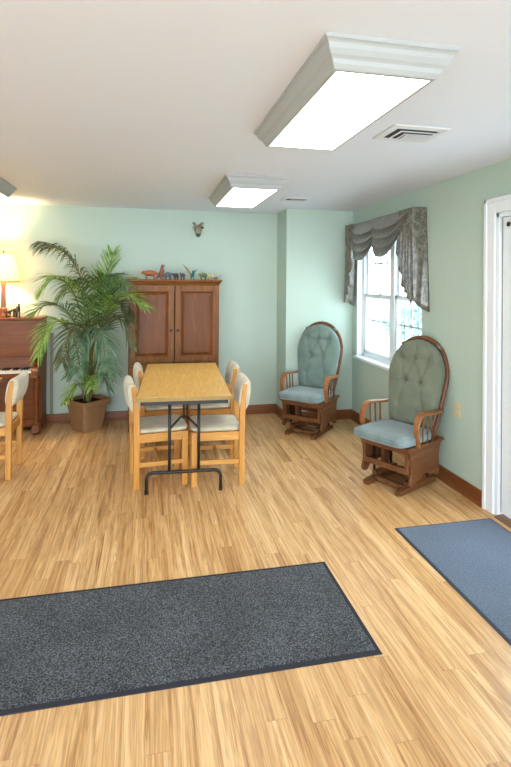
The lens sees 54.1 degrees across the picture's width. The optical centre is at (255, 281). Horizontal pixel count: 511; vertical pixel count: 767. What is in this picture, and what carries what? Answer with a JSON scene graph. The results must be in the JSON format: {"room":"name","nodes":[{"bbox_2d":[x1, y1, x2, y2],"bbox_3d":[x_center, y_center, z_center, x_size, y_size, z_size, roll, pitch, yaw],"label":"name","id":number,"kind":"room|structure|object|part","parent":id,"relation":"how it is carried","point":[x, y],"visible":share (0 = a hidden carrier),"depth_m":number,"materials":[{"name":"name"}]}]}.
{"room":"care facility","nodes":[
{"label":"care facility","id":0,"kind":"room"},
{"bbox_2d":[0,204,277,413],"bbox_3d":[-2.818,0.361,5.450,6.265,2.400,0.140,0,0,-12],"label":"wall","id":1,"kind":"structure","parent":0,"point":[239,247],"depth_m":5.72,"materials":[{"name":"green paint"}]},
{"bbox_2d":[45,404,275,424],"bbox_3d":[-2.740,1.508,5.382,6.125,0.106,0.028,0,0,-12],"label":"baseboard","id":2,"kind":"structure","parent":1,"relation":"attached to","point":[63,418],"depth_m":5.63,"materials":[{"name":"brown wood"}]},
{"bbox_2d":[192,222,203,236],"bbox_3d":[-0.665,-0.600,5.798,0.140,0.175,0.086,0,0,-12],"label":"wall ornament","id":3,"kind":"object","parent":1,"relation":"attached to","point":[197,228],"visible":1,"depth_m":5.78,"materials":[{"name":"brown wood"}]},
{"bbox_2d":[0,413,510,766],"bbox_3d":[-1.416,1.620,1.125,7.205,0.100,9.190,0,0,-12],"label":"floor","id":4,"kind":"structure","parent":0,"point":[437,693],"depth_m":2.67,"materials":[{"name":"wood"}]},
{"bbox_2d":[0,370,28,480],"bbox_3d":[-2.140,1.165,4.083,0.478,0.802,0.390,0,0,-12],"label":"dining chair","id":5,"kind":"object","parent":4,"relation":"on","point":[16,389],"visible":1,"depth_m":3.96,"materials":[{"name":"wood"}]},
{"bbox_3d":[-2.129,1.183,3.908,0.330,0.066,0.022,0,0,-12],"label":"seat rail","id":6,"kind":"part","parent":5,"relation":"part of","materials":[{"name":"brown wood"}]},
{"bbox_2d":[0,412,17,426],"bbox_3d":[-2.183,1.128,4.074,0.390,0.052,0.378,0,0,-12],"label":"seat cushion","id":7,"kind":"object","parent":5,"relation":"on","point":[3,422],"depth_m":4.06,"materials":[{"name":"fabric"}]},
{"bbox_3d":[-1.940,1.175,3.948,0.064,0.784,0.042,0,0,-12],"label":"leg","id":8,"kind":"part","parent":5,"relation":"part of","materials":[{"name":"brown wood"}]},
{"bbox_3d":[-1.988,1.183,4.116,0.022,0.066,0.306,0,0,-12],"label":"seat rail","id":9,"kind":"part","parent":5,"relation":"part of","materials":[{"name":"brown wood"}]},
{"bbox_2d":[5,370,28,405],"bbox_3d":[-1.956,0.877,4.122,0.107,0.224,0.378,0,0,-12],"label":"cushion","id":10,"kind":"object","parent":5,"relation":"on","point":[16,389],"depth_m":3.95,"materials":[{"name":"fabric"}]},
{"bbox_3d":[-2.013,1.175,4.288,0.064,0.784,0.042,0,0,-12],"label":"leg","id":11,"kind":"part","parent":5,"relation":"part of","materials":[{"name":"brown wood"}]},
{"bbox_2d":[0,316,47,433],"bbox_3d":[-2.960,0.965,5.103,1.500,1.189,0.450,0,0,-12],"label":"upright piano","id":12,"kind":"object","parent":4,"relation":"on","point":[15,353],"visible":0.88,"depth_m":5.18,"materials":[{"name":"brown wood"}]},
{"bbox_2d":[4,309,12,317],"bbox_3d":[-2.554,0.330,5.169,0.080,0.088,0.041,0,0,-22],"label":"animal","id":13,"kind":"object","parent":12,"relation":"on","point":[6,312],"visible":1,"depth_m":5.16},
{"bbox_2d":[0,250,19,316],"bbox_3d":[-2.632,0.023,5.223,0.307,0.700,0.307,0,0,-12],"label":"table lamp","id":14,"kind":"object","parent":12,"relation":"on","point":[8,267],"visible":0.96,"depth_m":5.17,"materials":[{"name":"beige fabric"}]},
{"bbox_3d":[-2.633,0.138,5.223,0.044,0.280,0.044,0,0,-12],"label":"post","id":15,"kind":"part","parent":14,"relation":"part of","materials":[{"name":"brown wood"}]},
{"bbox_3d":[-2.631,-0.144,5.223,0.300,0.290,0.300,0,0,-12],"label":"lamp shade","id":16,"kind":"part","parent":14,"relation":"part of","materials":[{"name":"fabric"}]},
{"bbox_3d":[-2.631,-0.144,5.223,0.307,0.296,0.307,0,0,-12],"label":"trim","id":17,"kind":"part","parent":14,"relation":"part of","materials":[{"name":"beige fabric"}]},
{"bbox_2d":[16,304,19,317],"bbox_3d":[-2.454,0.297,5.175,0.039,0.154,0.059,0,0,-42],"label":"animal","id":18,"kind":"object","parent":12,"relation":"on","point":[18,306],"visible":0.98,"depth_m":5.16},
{"bbox_3d":[-2.954,0.582,5.088,1.430,0.375,0.020,0,0,-12],"label":"music panel","id":19,"kind":"part","parent":12,"relation":"part of","materials":[{"name":"brown wood"}]},
{"bbox_3d":[-2.951,0.592,5.072,1.430,0.386,0.014,0,0,-12],"label":"moulding","id":20,"kind":"part","parent":12,"relation":"part of","materials":[{"name":"brown wood"}]},
{"bbox_3d":[-2.965,1.205,5.118,1.430,0.470,0.020,0,0,-12],"label":"panel","id":21,"kind":"part","parent":12,"relation":"part of","materials":[{"name":"brown wood"}]},
{"bbox_3d":[-2.964,1.472,5.103,1.470,0.075,0.050,0,0,-12],"label":"rail","id":22,"kind":"part","parent":12,"relation":"part of","materials":[{"name":"brown wood"}]},
{"bbox_3d":[-2.974,0.383,5.184,1.500,0.024,0.285,0,0,-12],"label":"lid","id":23,"kind":"part","parent":12,"relation":"part of","materials":[{"name":"brown wood"}]},
{"bbox_3d":[-2.243,1.220,5.114,0.064,0.489,0.062,0,0,-12],"label":"leg","id":24,"kind":"part","parent":12,"relation":"part of","materials":[{"name":"brown wood"}]},
{"bbox_3d":[-2.272,0.972,5.353,0.020,1.145,0.250,0,0,-12],"label":"panel","id":25,"kind":"part","parent":12,"relation":"part of","materials":[{"name":"brown wood"}]},
{"bbox_2d":[19,241,157,432],"bbox_3d":[-1.667,0.580,5.093,1.319,1.978,0.962,0,0,-12],"label":"potted palm","id":26,"kind":"object","parent":4,"relation":"on","point":[87,411],"visible":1,"depth_m":5.03,"materials":[{"name":"green plant"}]},
{"bbox_2d":[64,394,110,432],"bbox_3d":[-1.786,1.405,5.310,0.356,0.325,0.356,0,0,35],"label":"pot","id":27,"kind":"object","parent":26,"relation":"attached to","point":[87,414],"depth_m":5.22,"materials":[{"name":"beige ceramic"}]},
{"bbox_2d":[123,375,187,490],"bbox_3d":[-0.806,1.173,3.993,0.478,0.802,0.390,0,0,-19],"label":"dining chair","id":28,"kind":"object","parent":4,"relation":"on","point":[148,425],"visible":0.96,"depth_m":3.86,"materials":[{"name":"wood"}]},
{"bbox_3d":[-1.021,1.181,4.103,0.064,0.784,0.042,0,0,-19],"label":"leg","id":29,"kind":"part","parent":28,"relation":"part of","materials":[{"name":"brown wood"}]},
{"bbox_2d":[123,375,139,411],"bbox_3d":[-0.979,0.883,3.933,0.107,0.224,0.378,0,0,-19],"label":"cushion","id":30,"kind":"object","parent":28,"relation":"on","point":[130,390],"depth_m":3.75,"materials":[{"name":"fabric"}]},
{"bbox_3d":[-0.907,1.182,3.774,0.064,0.784,0.042,0,0,-19],"label":"leg","id":31,"kind":"part","parent":28,"relation":"part of","materials":[{"name":"brown wood"}]},
{"bbox_3d":[-0.725,1.192,3.837,0.330,0.066,0.022,0,0,-19],"label":"seat rail","id":32,"kind":"part","parent":28,"relation":"part of","materials":[{"name":"brown wood"}]},
{"bbox_2d":[140,414,187,432],"bbox_3d":[-0.764,1.138,4.008,0.390,0.052,0.378,0,0,-19],"label":"seat cushion","id":33,"kind":"object","parent":28,"relation":"on","point":[149,424],"depth_m":3.89,"materials":[{"name":"fabric"}]},
{"bbox_3d":[-0.667,1.367,4.226,0.045,0.418,0.042,0,0,-19],"label":"leg","id":34,"kind":"part","parent":28,"relation":"part of","materials":[{"name":"brown wood"}]},
{"bbox_3d":[-0.553,1.367,3.897,0.045,0.418,0.042,0,0,-19],"label":"leg","id":35,"kind":"part","parent":28,"relation":"part of","materials":[{"name":"brown wood"}]},
{"bbox_2d":[133,362,186,458],"bbox_3d":[-0.895,1.173,4.646,0.478,0.802,0.390,0,0,-15],"label":"dining chair","id":36,"kind":"object","parent":4,"relation":"on","point":[145,411],"visible":0.48,"depth_m":4.46,"materials":[{"name":"fabric"}]},
{"bbox_2d":[133,362,143,389],"bbox_3d":[-1.073,0.883,4.598,0.107,0.224,0.378,0,0,-15],"label":"cushion","id":37,"kind":"object","parent":36,"relation":"on","point":[138,373],"depth_m":4.41,"materials":[{"name":"fabric"}]},
{"bbox_3d":[-1.011,1.181,4.434,0.064,0.784,0.042,0,0,-15],"label":"leg","id":38,"kind":"part","parent":36,"relation":"part of","materials":[{"name":"brown wood"}]},
{"bbox_3d":[-0.825,1.191,4.485,0.330,0.066,0.022,0,0,-15],"label":"seat rail","id":39,"kind":"part","parent":36,"relation":"part of","materials":[{"name":"brown wood"}]},
{"bbox_2d":[145,404,186,410],"bbox_3d":[-0.853,1.137,4.657,0.390,0.052,0.378,0,0,-15],"label":"seat cushion","id":40,"kind":"object","parent":36,"relation":"on","point":[154,407],"depth_m":4.49,"materials":[{"name":"fabric"}]},
{"bbox_2d":[126,279,221,431],"bbox_3d":[-0.904,0.776,5.502,1.009,1.595,0.523,0,0,-12],"label":"wardrobe","id":41,"kind":"object","parent":4,"relation":"on","point":[184,328],"visible":0.52,"depth_m":5.28,"materials":[{"name":"brown wood"}]},
{"bbox_3d":[-1.089,1.178,5.238,0.458,0.610,0.021,0,0,-12],"label":"door","id":42,"kind":"part","parent":41,"relation":"part of","materials":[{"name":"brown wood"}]},
{"bbox_2d":[141,270,157,278],"bbox_3d":[-1.128,-0.071,5.342,0.186,0.097,0.058,0,0,-10],"label":"tiger","id":43,"kind":"object","parent":41,"relation":"on","point":[148,272],"visible":0.88,"depth_m":5.32},
{"bbox_3d":[-1.084,0.449,5.238,0.458,0.807,0.021,0,0,-12],"label":"door","id":44,"kind":"part","parent":41,"relation":"part of","materials":[{"name":"brown wood"}]},
{"bbox_3d":[-1.084,0.449,5.238,0.334,0.683,0.016,0,0,-12],"label":"raised panel","id":45,"kind":"part","parent":41,"relation":"part of","materials":[{"name":"brown wood"}]},
{"bbox_2d":[156,264,164,278],"bbox_3d":[-1.016,-0.101,5.329,0.105,0.164,0.065,0,0,18],"label":"dinosaur","id":46,"kind":"object","parent":41,"relation":"on","point":[161,272],"visible":0.96,"depth_m":5.31},
{"bbox_2d":[164,272,172,278],"bbox_3d":[-0.938,-0.061,5.384,0.112,0.080,0.052,0,0,-27],"label":"elephant","id":47,"kind":"object","parent":41,"relation":"on","point":[167,274],"visible":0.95,"depth_m":5.36},
{"bbox_3d":[-0.902,0.009,5.514,1.009,0.060,0.500,0,0,-12],"label":"crown moulding","id":48,"kind":"part","parent":41,"relation":"part of","materials":[{"name":"brown wood"}]},
{"bbox_2d":[183,265,196,279],"bbox_3d":[-0.713,-0.103,5.431,0.147,0.165,0.097,0,0,4],"label":"toy pterosaur","id":49,"kind":"object","parent":41,"relation":"on","point":[187,269],"visible":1,"depth_m":5.41,"materials":[{"name":"teal plastic"}]},
{"bbox_3d":[-0.628,0.452,5.336,0.458,0.807,0.021,0,0,-12],"label":"door","id":50,"kind":"part","parent":41,"relation":"part of","materials":[{"name":"brown wood"}]},
{"bbox_3d":[-0.628,0.452,5.336,0.334,0.683,0.016,0,0,-12],"label":"raised panel","id":51,"kind":"part","parent":41,"relation":"part of","materials":[{"name":"brown wood"}]},
{"bbox_2d":[198,273,206,279],"bbox_3d":[-0.571,-0.055,5.462,0.111,0.072,0.043,0,0,-22],"label":"toy stegosaur","id":52,"kind":"object","parent":41,"relation":"on","point":[201,275],"visible":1,"depth_m":5.45,"materials":[{"name":"green plastic"}]},
{"bbox_2d":[207,274,214,279],"bbox_3d":[-0.490,-0.050,5.479,0.100,0.062,0.039,0,0,-22],"label":"toy hippo","id":53,"kind":"object","parent":41,"relation":"on","point":[208,275],"visible":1,"depth_m":5.46,"materials":[{"name":"yellow plastic"}]},
{"bbox_2d":[136,363,232,494],"bbox_3d":[-0.630,1.203,4.336,0.690,0.745,1.504,0,0,-9],"label":"folding table","id":54,"kind":"object","parent":4,"relation":"on","point":[169,384],"visible":0.83,"depth_m":3.84,"materials":[{"name":"brown wood"}]},
{"bbox_2d":[0,562,381,715],"bbox_3d":[-0.872,1.570,2.184,2.735,0.008,0.713,0,0,-12],"label":"floor mat","id":55,"kind":"object","parent":4,"relation":"on","point":[60,649],"visible":1,"depth_m":2.22,"materials":[{"name":"carpet"}]},
{"bbox_2d":[188,360,239,456],"bbox_3d":[-0.399,1.176,4.723,0.478,0.802,0.390,0,0,-10],"label":"dining chair","id":56,"kind":"object","parent":4,"relation":"on","point":[232,369],"visible":0.54,"depth_m":4.56,"materials":[{"name":"fabric"}]},
{"bbox_3d":[-0.636,1.367,4.857,0.045,0.418,0.042,0,0,-10],"label":"leg","id":57,"kind":"part","parent":56,"relation":"part of","materials":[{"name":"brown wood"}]},
{"bbox_3d":[-0.574,1.367,4.515,0.045,0.418,0.042,0,0,-10],"label":"leg","id":58,"kind":"part","parent":56,"relation":"part of","materials":[{"name":"brown wood"}]},
{"bbox_2d":[188,400,229,408],"bbox_3d":[-0.442,1.140,4.715,0.390,0.052,0.378,0,0,-10],"label":"seat cushion","id":59,"kind":"object","parent":56,"relation":"on","point":[215,405],"depth_m":4.54,"materials":[{"name":"fabric"}]},
{"bbox_3d":[-0.394,1.194,4.547,0.330,0.066,0.022,0,0,-10],"label":"seat rail","id":60,"kind":"part","parent":56,"relation":"part of","materials":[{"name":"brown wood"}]},
{"bbox_2d":[225,360,239,388],"bbox_3d":[-0.214,0.889,4.755,0.107,0.224,0.378,0,0,-10],"label":"cushion","id":61,"kind":"object","parent":56,"relation":"on","point":[232,369],"depth_m":4.65,"materials":[{"name":"fabric"}]},
{"bbox_3d":[-0.203,1.187,4.581,0.064,0.784,0.042,0,0,-10],"label":"leg","id":62,"kind":"part","parent":56,"relation":"part of","materials":[{"name":"brown wood"}]},
{"bbox_2d":[190,373,250,487],"bbox_3d":[-0.291,1.177,4.045,0.478,0.802,0.390,0,0,-9],"label":"dining chair","id":63,"kind":"object","parent":4,"relation":"on","point":[222,426],"visible":0.96,"depth_m":3.88,"materials":[{"name":"brown wood"}]},
{"bbox_3d":[-0.525,1.367,4.183,0.045,0.418,0.042,0,0,-9],"label":"leg","id":64,"kind":"part","parent":63,"relation":"part of","materials":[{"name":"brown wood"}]},
{"bbox_3d":[-0.470,1.368,3.840,0.045,0.418,0.042,0,0,-9],"label":"leg","id":65,"kind":"part","parent":63,"relation":"part of","materials":[{"name":"brown wood"}]},
{"bbox_2d":[190,414,238,431],"bbox_3d":[-0.334,1.141,4.038,0.390,0.052,0.378,0,0,-9],"label":"seat cushion","id":66,"kind":"object","parent":63,"relation":"on","point":[225,422],"depth_m":3.93,"materials":[{"name":"fabric"}]},
{"bbox_3d":[-0.289,1.195,3.869,0.330,0.066,0.022,0,0,-9],"label":"seat rail","id":67,"kind":"part","parent":63,"relation":"part of","materials":[{"name":"brown wood"}]},
{"bbox_3d":[-0.153,1.187,4.243,0.064,0.784,0.042,0,0,-9],"label":"leg","id":68,"kind":"part","parent":63,"relation":"part of","materials":[{"name":"brown wood"}]},
{"bbox_2d":[233,373,250,407],"bbox_3d":[-0.105,0.889,4.074,0.107,0.224,0.378,0,0,-9],"label":"cushion","id":69,"kind":"object","parent":63,"relation":"on","point":[242,385],"depth_m":3.89,"materials":[{"name":"fabric"}]},
{"bbox_3d":[-0.098,1.188,3.899,0.064,0.784,0.042,0,0,-9],"label":"leg","id":70,"kind":"part","parent":63,"relation":"part of","materials":[{"name":"brown wood"}]},
{"bbox_2d":[278,321,342,439],"bbox_3d":[0.577,1.012,5.287,0.548,1.140,0.667,0,0,31],"label":"glider rocker","id":71,"kind":"object","parent":4,"relation":"on","point":[320,346],"visible":1,"depth_m":5.33,"materials":[{"name":"teal fabric"}]},
{"bbox_3d":[0.392,1.366,5.400,0.021,0.290,0.456,0,0,31],"label":"panel","id":72,"kind":"part","parent":71,"relation":"part of","materials":[{"name":"brown wood"}]},
{"bbox_3d":[0.371,1.099,5.426,0.054,0.255,0.379,0,0,31],"label":"armrest","id":73,"kind":"part","parent":71,"relation":"part of","materials":[{"name":"brown wood"}]},
{"bbox_3d":[0.452,1.414,5.366,0.039,0.241,0.290,0,0,31],"label":"post","id":74,"kind":"part","parent":71,"relation":"part of","materials":[{"name":"brown wood"}]},
{"bbox_3d":[0.471,1.402,5.116,0.409,0.043,0.021,0,0,31],"label":"rail","id":75,"kind":"part","parent":71,"relation":"part of","materials":[{"name":"brown wood"}]},
{"bbox_3d":[0.472,1.258,5.116,0.409,0.038,0.021,0,0,31],"label":"rail","id":76,"kind":"part","parent":71,"relation":"part of","materials":[{"name":"brown wood"}]},
{"bbox_2d":[278,386,332,402],"bbox_3d":[0.522,1.173,5.199,0.475,0.092,0.459,0,0,31],"label":"seat cushion","id":77,"kind":"object","parent":71,"relation":"on","point":[296,394],"depth_m":5.08,"materials":[{"name":"blue fabric"}]},
{"bbox_3d":[0.576,1.229,5.289,0.482,0.024,0.478,0,0,31],"label":"seat frame","id":78,"kind":"part","parent":71,"relation":"part of","materials":[{"name":"brown wood"}]},
{"bbox_3d":[0.670,1.404,5.449,0.409,0.043,0.021,0,0,31],"label":"rail","id":79,"kind":"part","parent":71,"relation":"part of","materials":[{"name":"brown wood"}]},
{"bbox_2d":[298,324,339,389],"bbox_3d":[0.679,0.815,5.456,0.506,0.680,0.208,0,0,31],"label":"cushion","id":80,"kind":"object","parent":71,"relation":"on","point":[319,344],"depth_m":5.41,"materials":[{"name":"green fabric"}]},
{"bbox_3d":[0.760,1.368,5.180,0.021,0.290,0.456,0,0,31],"label":"panel","id":81,"kind":"part","parent":71,"relation":"part of","materials":[{"name":"brown wood"}]},
{"bbox_3d":[0.795,1.102,5.173,0.054,0.255,0.379,0,0,31],"label":"armrest","id":82,"kind":"part","parent":71,"relation":"part of","materials":[{"name":"brown wood"}]},
{"bbox_2d":[354,335,449,496],"bbox_3d":[1.148,1.016,3.959,0.667,1.140,0.548,0,0,-40],"label":"glider rocker","id":83,"kind":"object","parent":4,"relation":"on","point":[419,371],"visible":1,"depth_m":3.93,"materials":[{"name":"green fabric"}]},
{"bbox_3d":[0.998,1.103,4.157,0.379,0.255,0.054,0,0,-40],"label":"armrest","id":84,"kind":"part","parent":83,"relation":"part of","materials":[{"name":"brown wood"}]},
{"bbox_3d":[1.010,1.370,4.125,0.456,0.290,0.021,0,0,-40],"label":"panel","id":85,"kind":"part","parent":83,"relation":"part of","materials":[{"name":"brown wood"}]},
{"bbox_3d":[1.055,1.418,4.073,0.290,0.241,0.039,0,0,-40],"label":"post","id":86,"kind":"part","parent":83,"relation":"part of","materials":[{"name":"brown wood"}]},
{"bbox_3d":[0.993,1.261,3.830,0.021,0.038,0.409,0,0,-40],"label":"rail","id":87,"kind":"part","parent":83,"relation":"part of","materials":[{"name":"brown wood"}]},
{"bbox_3d":[0.992,1.406,3.830,0.021,0.043,0.409,0,0,-40],"label":"rail","id":88,"kind":"part","parent":83,"relation":"part of","materials":[{"name":"brown wood"}]},
{"bbox_2d":[354,419,430,446],"bbox_3d":[1.067,1.177,3.892,0.459,0.092,0.475,0,0,-40],"label":"seat cushion","id":89,"kind":"object","parent":83,"relation":"on","point":[388,432],"depth_m":3.79,"materials":[{"name":"blue fabric"}]},
{"bbox_3d":[1.148,1.233,3.960,0.478,0.024,0.482,0,0,-40],"label":"seat frame","id":90,"kind":"part","parent":83,"relation":"part of","materials":[{"name":"brown wood"}]},
{"bbox_3d":[1.242,1.420,3.851,0.290,0.241,0.039,0,0,-40],"label":"post","id":91,"kind":"part","parent":83,"relation":"part of","materials":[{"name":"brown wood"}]},
{"bbox_2d":[388,339,445,429],"bbox_3d":[1.299,0.820,4.086,0.208,0.680,0.506,0,0,-40],"label":"cushion","id":92,"kind":"object","parent":83,"relation":"on","point":[417,369],"depth_m":4.02,"materials":[{"name":"green fabric"}]},
{"bbox_3d":[1.286,1.372,3.797,0.456,0.290,0.021,0,0,-40],"label":"panel","id":93,"kind":"part","parent":83,"relation":"part of","materials":[{"name":"brown wood"}]},
{"bbox_3d":[1.317,1.105,3.779,0.379,0.255,0.054,0,0,-40],"label":"armrest","id":94,"kind":"part","parent":83,"relation":"part of","materials":[{"name":"brown wood"}]},
{"bbox_2d":[395,518,510,645],"bbox_3d":[1.421,1.585,2.402,0.700,0.008,1.795,0,0,-12],"label":"door mat","id":95,"kind":"object","parent":4,"relation":"on","point":[473,556],"visible":1,"depth_m":2.85,"materials":[{"name":"carpet"}]},
{"bbox_2d":[0,0,510,213],"bbox_3d":[-1.399,-0.889,1.125,7.205,0.120,9.190,0,0,-12],"label":"ceiling","id":96,"kind":"structure","parent":0,"point":[137,104],"depth_m":2.27,"materials":[{"name":"paint"}]},
{"bbox_2d":[0,177,16,196],"bbox_3d":[-2.247,-0.789,3.873,0.465,0.092,1.160,0,0,-12],"label":"ceiling light","id":97,"kind":"object","parent":96,"relation":"attached to","point":[6,189],"visible":1,"depth_m":4.26,"materials":[{"name":"white paint"}]},
{"bbox_2d":[209,174,287,207],"bbox_3d":[-0.103,-0.775,4.424,0.492,0.092,1.135,0,0,-12],"label":"ceiling light","id":98,"kind":"object","parent":96,"relation":"attached to","point":[234,190],"visible":1,"depth_m":4.06,"materials":[{"name":"white paint"}]},
{"bbox_2d":[280,197,311,201],"bbox_3d":[0.401,-0.811,4.964,0.280,0.010,0.200,0,0,-12],"label":"ceiling vent","id":99,"kind":"object","parent":96,"relation":"in","point":[284,198],"visible":1,"depth_m":4.97,"materials":[{"name":"white metal"}]},
{"bbox_2d":[254,32,459,150],"bbox_3d":[0.353,-0.772,2.246,0.492,0.092,1.135,0,0,-12],"label":"ceiling light","id":100,"kind":"object","parent":96,"relation":"attached to","point":[347,83],"visible":1,"depth_m":1.90,"materials":[{"name":"white paint"}]},
{"bbox_2d":[372,124,451,142],"bbox_3d":[0.852,-0.808,2.749,0.330,0.010,0.270,0,0,-12],"label":"ceiling vent","id":101,"kind":"object","parent":96,"relation":"in","point":[396,132],"visible":1,"depth_m":2.73,"materials":[{"name":"white metal"}]},
{"bbox_3d":[0.894,-0.804,2.816,0.158,0.003,0.098,0,0,-12],"label":"blank plate","id":102,"kind":"part","parent":101,"relation":"part of","materials":[{"name":"white metal"}]},
{"bbox_2d":[276,209,352,410],"bbox_3d":[0.747,0.385,6.007,0.940,2.400,0.550,0,0,-12],"label":"wall","id":103,"kind":"structure","parent":0,"point":[310,243],"depth_m":5.72,"materials":[{"name":"green paint"}]},
{"bbox_2d":[275,404,282,419],"bbox_3d":[0.280,1.529,5.837,0.028,0.106,0.410,0,0,-12],"label":"baseboard","id":104,"kind":"structure","parent":103,"relation":"attached to","point":[278,411],"depth_m":5.84,"materials":[{"name":"brown wood"}]},
{"bbox_2d":[287,409,351,421],"bbox_3d":[0.724,1.532,5.708,0.814,0.106,0.028,0,0,-12],"label":"baseboard","id":105,"kind":"structure","parent":103,"relation":"attached to","point":[343,413],"depth_m":5.75,"materials":[{"name":"brown wood"}]},
{"bbox_2d":[352,158,510,490],"bbox_3d":[2.103,0.394,1.598,0.140,2.400,8.640,0,0,-12],"label":"wall","id":106,"kind":"structure","parent":0,"point":[455,206],"depth_m":3.86,"materials":[{"name":"green paint"}]},
{"bbox_2d":[344,207,429,311],"bbox_3d":[1.210,-0.175,4.963,0.200,0.922,1.569,0,0,-12],"label":"window valance","id":107,"kind":"object","parent":106,"relation":"attached to","point":[408,227],"visible":1,"depth_m":4.43,"materials":[{"name":"grey fabric"}]},
{"bbox_2d":[353,241,421,370],"bbox_3d":[1.347,0.191,5.016,0.165,1.363,1.460,0,0,-12],"label":"window","id":108,"kind":"structure","parent":106,"relation":"in","point":[364,354],"depth_m":5.25,"materials":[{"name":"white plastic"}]},
{"bbox_3d":[1.311,0.857,5.009,0.100,0.030,1.460,0,0,-12],"label":"sill","id":109,"kind":"part","parent":108,"relation":"part of","materials":[{"name":"white paint"}]},
{"bbox_3d":[1.311,0.474,5.353,0.024,0.670,0.625,0,0,-12],"label":"sash","id":110,"kind":"part","parent":108,"relation":"part of","materials":[{"name":"white glass"}]},
{"bbox_3d":[1.340,-0.126,5.359,0.024,0.630,0.625,0,0,-12],"label":"sash","id":111,"kind":"part","parent":108,"relation":"part of","materials":[{"name":"glass"}]},
{"bbox_2d":[367,297,388,354],"bbox_3d":[1.317,0.474,5.355,0.006,0.598,0.553,0,0,-12],"label":"grille","id":112,"kind":"object","parent":108,"relation":"attached to","point":[372,352],"depth_m":5.40,"materials":[{"name":"white plastic"}]},
{"bbox_2d":[370,253,389,294],"bbox_3d":[1.346,-0.126,5.360,0.006,0.558,0.553,0,0,-12],"label":"window pane","id":113,"kind":"object","parent":108,"relation":"attached to","point":[381,262],"depth_m":5.35,"materials":[{"name":"clear glass"}]},
{"bbox_3d":[1.393,0.182,5.030,0.070,1.345,1.390,0,0,-12],"label":"frame","id":114,"kind":"part","parent":108,"relation":"part of","materials":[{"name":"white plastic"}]},
{"bbox_3d":[1.456,0.475,4.679,0.024,0.670,0.575,0,0,-12],"label":"sash","id":115,"kind":"part","parent":108,"relation":"part of","materials":[{"name":"white plastic"}]},
{"bbox_3d":[1.485,-0.125,4.684,0.024,0.630,0.575,0,0,-12],"label":"sash","id":116,"kind":"part","parent":108,"relation":"part of","materials":[{"name":"white plastic"}]},
{"bbox_2d":[398,300,421,340],"bbox_3d":[1.462,0.475,4.680,0.006,0.598,0.503,0,0,-12],"label":"grille","id":117,"kind":"object","parent":108,"relation":"attached to","point":[404,325],"depth_m":4.76,"materials":[{"name":"white plastic"}]},
{"bbox_2d":[351,409,481,507],"bbox_3d":[1.351,1.536,4.660,0.028,0.106,2.340,0,0,-12],"label":"baseboard","id":118,"kind":"structure","parent":106,"relation":"attached to","point":[454,481],"depth_m":3.80,"materials":[{"name":"brown wood"}]},
{"bbox_2d":[454,402,459,417],"bbox_3d":[1.544,0.983,3.826,0.009,0.115,0.070,0,0,-12],"label":"wall outlet","id":119,"kind":"object","parent":106,"relation":"attached to","point":[457,405],"visible":1,"depth_m":3.82,"materials":[{"name":"beige plastic"}]},
{"bbox_2d":[482,194,510,527],"bbox_3d":[1.730,0.512,2.961,0.296,2.160,1.130,0,0,-12],"label":"door","id":120,"kind":"structure","parent":106,"relation":"in","point":[496,405],"depth_m":3.39,"materials":[{"name":"white paint"}]},
{"label":"outside","id":121,"kind":"structure","parent":0,"visible":0},
{"bbox_2d":[369,312,420,355],"bbox_3d":[15.022,1.842,7.324,27.525,0.080,44.000,0,0,-12],"label":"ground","id":122,"kind":"structure","parent":121,"point":[381,314],"depth_m":15.66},
{"bbox_2d":[381,301,421,339],"bbox_3d":[4.012,1.102,12.733,1.571,1.258,1.594,0,0,-12],"label":"round shrub","id":123,"kind":"object","parent":122,"relation":"on","point":[415,306],"visible":0.3,"depth_m":12.33,"materials":[{"name":"green plant"}]}
]}

